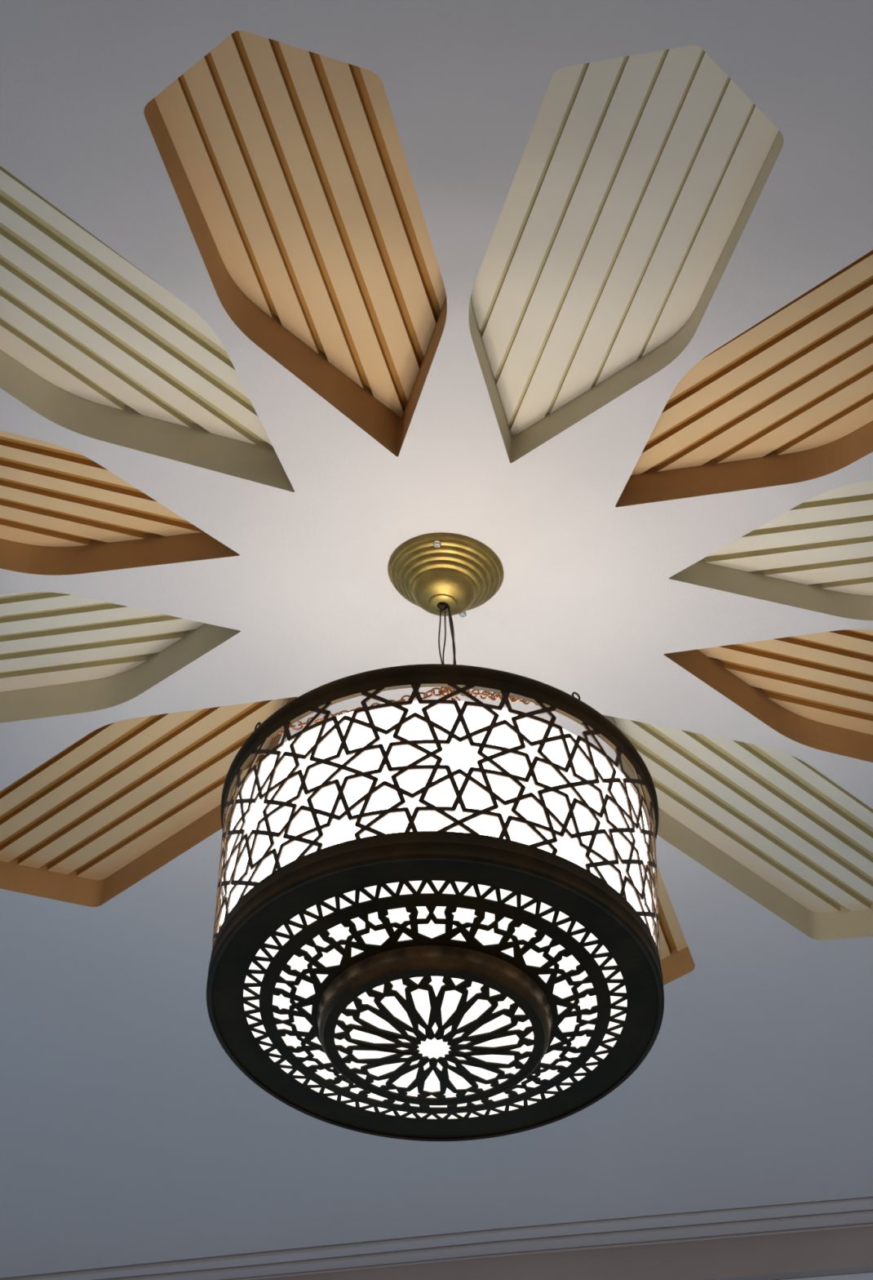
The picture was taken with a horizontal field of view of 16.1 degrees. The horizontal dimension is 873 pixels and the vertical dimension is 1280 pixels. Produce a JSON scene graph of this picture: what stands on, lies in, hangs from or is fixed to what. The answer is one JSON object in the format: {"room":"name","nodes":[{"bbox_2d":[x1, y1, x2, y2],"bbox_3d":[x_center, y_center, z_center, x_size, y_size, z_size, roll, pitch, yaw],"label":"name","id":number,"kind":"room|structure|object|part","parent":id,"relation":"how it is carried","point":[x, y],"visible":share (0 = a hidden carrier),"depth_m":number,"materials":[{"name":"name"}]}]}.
{"room":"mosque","nodes":[
{"label":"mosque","id":0,"kind":"room"},
{"bbox_2d":[0,0,872,1278],"bbox_3d":[0.064,-0.731,3.754,9.000,0.001,9.816,5,-40,0],"label":"ceiling","id":1,"kind":"structure","parent":0,"point":[130,1135],"depth_m":4.59,"materials":[{"name":"paint"}]},
{"bbox_2d":[0,430,239,575],"bbox_3d":[-0.657,-0.235,4.481,0.793,0.080,0.326,13,-41,-10],"label":"ceiling panel","id":2,"kind":"structure","parent":1,"relation":"attached to","point":[62,512],"depth_m":4.55,"materials":[{"name":"orange paint"}]},
{"bbox_2d":[0,591,240,723],"bbox_3d":[-0.655,-0.002,4.766,0.780,0.089,0.322,-6,-41,13],"label":"ceiling panel","id":3,"kind":"structure","parent":1,"relation":"attached to","point":[61,654],"depth_m":4.80,"materials":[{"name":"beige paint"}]},
{"bbox_2d":[0,165,294,492],"bbox_3d":[-0.476,-0.443,4.226,0.817,0.093,0.344,35,-48,-31],"label":"ceiling panel","id":4,"kind":"structure","parent":1,"relation":"attached to","point":[91,344],"depth_m":4.31,"materials":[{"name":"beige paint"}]},
{"bbox_2d":[0,697,297,906],"bbox_3d":[-0.484,0.218,5.001,0.336,0.077,0.792,33,-47,-29],"label":"ceiling panel","id":5,"kind":"structure","parent":1,"relation":"attached to","point":[130,797],"depth_m":5.09,"materials":[{"name":"orange paint"}]},
{"bbox_2d":[143,30,447,456],"bbox_3d":[-0.153,-0.537,4.084,0.333,0.098,0.788,-6,-41,12],"label":"ceiling panel","id":6,"kind":"structure","parent":1,"relation":"attached to","point":[286,166],"depth_m":4.08,"materials":[{"name":"orange paint"}]},
{"bbox_2d":[206,533,664,1141],"bbox_3d":[0.011,0.222,4.245,0.610,0.834,0.620,5,-40,0],"label":"pendant lamp","id":7,"kind":"object","parent":1,"relation":"hanging from","point":[435,919],"visible":1,"depth_m":3.96,"materials":[{"name":"brown metal"}]},
{"bbox_3d":[-0.111,0.097,4.268,0.305,0.246,0.014,29,-45,-26],"label":"chain","id":8,"kind":"part","parent":7,"relation":"part of","materials":[{"name":"orange metal"}]},
{"bbox_2d":[334,976,533,1097],"bbox_3d":[-0.003,0.510,3.975,0.267,0.035,0.266,5,-40,0],"label":"diffuser","id":9,"kind":"object","parent":7,"relation":"attached to","point":[396,1037],"depth_m":3.95,"materials":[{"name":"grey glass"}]},
{"bbox_3d":[-0.003,0.514,3.972,0.286,0.036,0.285,5,-40,0],"label":"rosette plate","id":10,"kind":"part","parent":7,"relation":"part of","materials":[{"name":"brown metal"}]},
{"bbox_3d":[-0.002,0.477,4.009,0.583,0.069,0.581,5,-40,0],"label":"plate","id":11,"kind":"part","parent":7,"relation":"part of","materials":[{"name":"brown metal"}]},
{"bbox_2d":[243,880,627,1119],"bbox_3d":[-0.002,0.476,4.011,0.565,0.067,0.563,5,-40,0],"label":"diffuser","id":12,"kind":"object","parent":7,"relation":"attached to","point":[546,961],"depth_m":3.92,"materials":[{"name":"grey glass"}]},
{"bbox_2d":[221,700,653,935],"bbox_3d":[0.001,0.375,4.110,0.581,0.325,0.592,5,-40,0],"label":"diffuser","id":13,"kind":"object","parent":7,"relation":"attached to","point":[409,817],"depth_m":3.91,"materials":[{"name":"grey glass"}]},
{"bbox_3d":[0.007,0.008,4.442,0.007,0.135,0.037,-15,-44,23],"label":"cord","id":14,"kind":"part","parent":7,"relation":"part of","materials":[{"name":"brown plastic"}]},
{"bbox_3d":[0.012,0.008,4.441,0.006,0.135,0.034,-7,-41,14],"label":"cord","id":15,"kind":"part","parent":7,"relation":"part of","materials":[{"name":"brown plastic"}]},
{"bbox_3d":[-0.079,0.238,4.409,0.014,0.277,0.281,30,-46,-26],"label":"chain","id":16,"kind":"part","parent":7,"relation":"part of","materials":[{"name":"orange metal"}]},
{"bbox_3d":[0.023,0.008,4.440,0.007,0.135,0.039,-17,-45,24],"label":"cord","id":17,"kind":"part","parent":7,"relation":"part of","materials":[{"name":"brown plastic"}]},
{"bbox_3d":[0.021,0.008,4.441,0.023,0.135,0.034,5,-40,0],"label":"cord","id":18,"kind":"part","parent":7,"relation":"part of","materials":[{"name":"brown plastic"}]},
{"bbox_3d":[0.126,0.222,4.387,0.292,0.253,0.014,26,-44,-23],"label":"chain","id":19,"kind":"part","parent":7,"relation":"part of","materials":[{"name":"orange metal"}]},
{"bbox_3d":[0.098,0.076,4.242,0.173,0.221,0.264,5,-40,0],"label":"chain","id":20,"kind":"part","parent":7,"relation":"part of","materials":[{"name":"orange metal"}]},
{"bbox_2d":[468,44,784,462],"bbox_3d":[0.218,-0.508,4.057,0.329,0.068,0.803,12,-40,-9],"label":"ceiling panel","id":21,"kind":"structure","parent":1,"relation":"attached to","point":[637,182],"depth_m":4.04,"materials":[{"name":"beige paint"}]},
{"bbox_2d":[650,854,695,985],"bbox_3d":[0.215,0.364,5.102,0.337,0.077,0.791,-7,-42,14],"label":"ceiling panel","id":22,"kind":"structure","parent":1,"relation":"attached to","point":[677,959],"depth_m":5.28,"materials":[{"name":"orange paint"}]},
{"bbox_2d":[603,715,872,940],"bbox_3d":[0.533,0.269,4.955,0.791,0.077,0.330,34,-48,-30],"label":"ceiling panel","id":23,"kind":"structure","parent":1,"relation":"attached to","point":[762,820],"depth_m":5.01,"materials":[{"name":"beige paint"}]},
{"bbox_2d":[615,249,872,506],"bbox_3d":[0.524,-0.378,4.189,0.781,0.080,0.322,-30,-51,34],"label":"ceiling panel","id":24,"kind":"structure","parent":1,"relation":"attached to","point":[788,399],"depth_m":4.29,"materials":[{"name":"orange paint"}]},
{"bbox_2d":[664,629,872,762],"bbox_3d":[0.712,0.065,4.694,0.781,0.077,0.333,13,-41,-10],"label":"ceiling panel","id":25,"kind":"structure","parent":1,"relation":"attached to","point":[815,691],"depth_m":4.73,"materials":[{"name":"orange paint"}]},
{"bbox_2d":[669,480,872,620],"bbox_3d":[0.709,-0.160,4.424,0.787,0.072,0.333,-7,-41,14],"label":"ceiling panel","id":26,"kind":"structure","parent":1,"relation":"attached to","point":[817,555],"depth_m":4.51,"materials":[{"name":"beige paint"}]},
{"bbox_2d":[782,1272,872,1279],"bbox_3d":[-0.289,3.055,4.746,5.968,4.386,0.162,-8,-42,15],"label":"wall","id":27,"kind":"structure","parent":0,"point":[867,1276],"depth_m":5.84,"materials":[{"name":"paint"}]},
{"bbox_2d":[0,1196,872,1279],"bbox_3d":[-0.166,1.201,6.125,5.943,0.060,0.138,-8,-42,15],"label":"trim","id":28,"kind":"structure","parent":27,"relation":"attached to","point":[858,1211],"depth_m":6.01,"materials":[{"name":"paint"}]},
{"bbox_2d":[253,1226,872,1279],"bbox_3d":[-0.147,1.307,6.136,5.945,0.085,0.087,-8,-42,15],"label":"trim","id":29,"kind":"structure","parent":27,"relation":"attached to","point":[848,1251],"depth_m":5.94,"materials":[{"name":"grey paint"}]}
]}

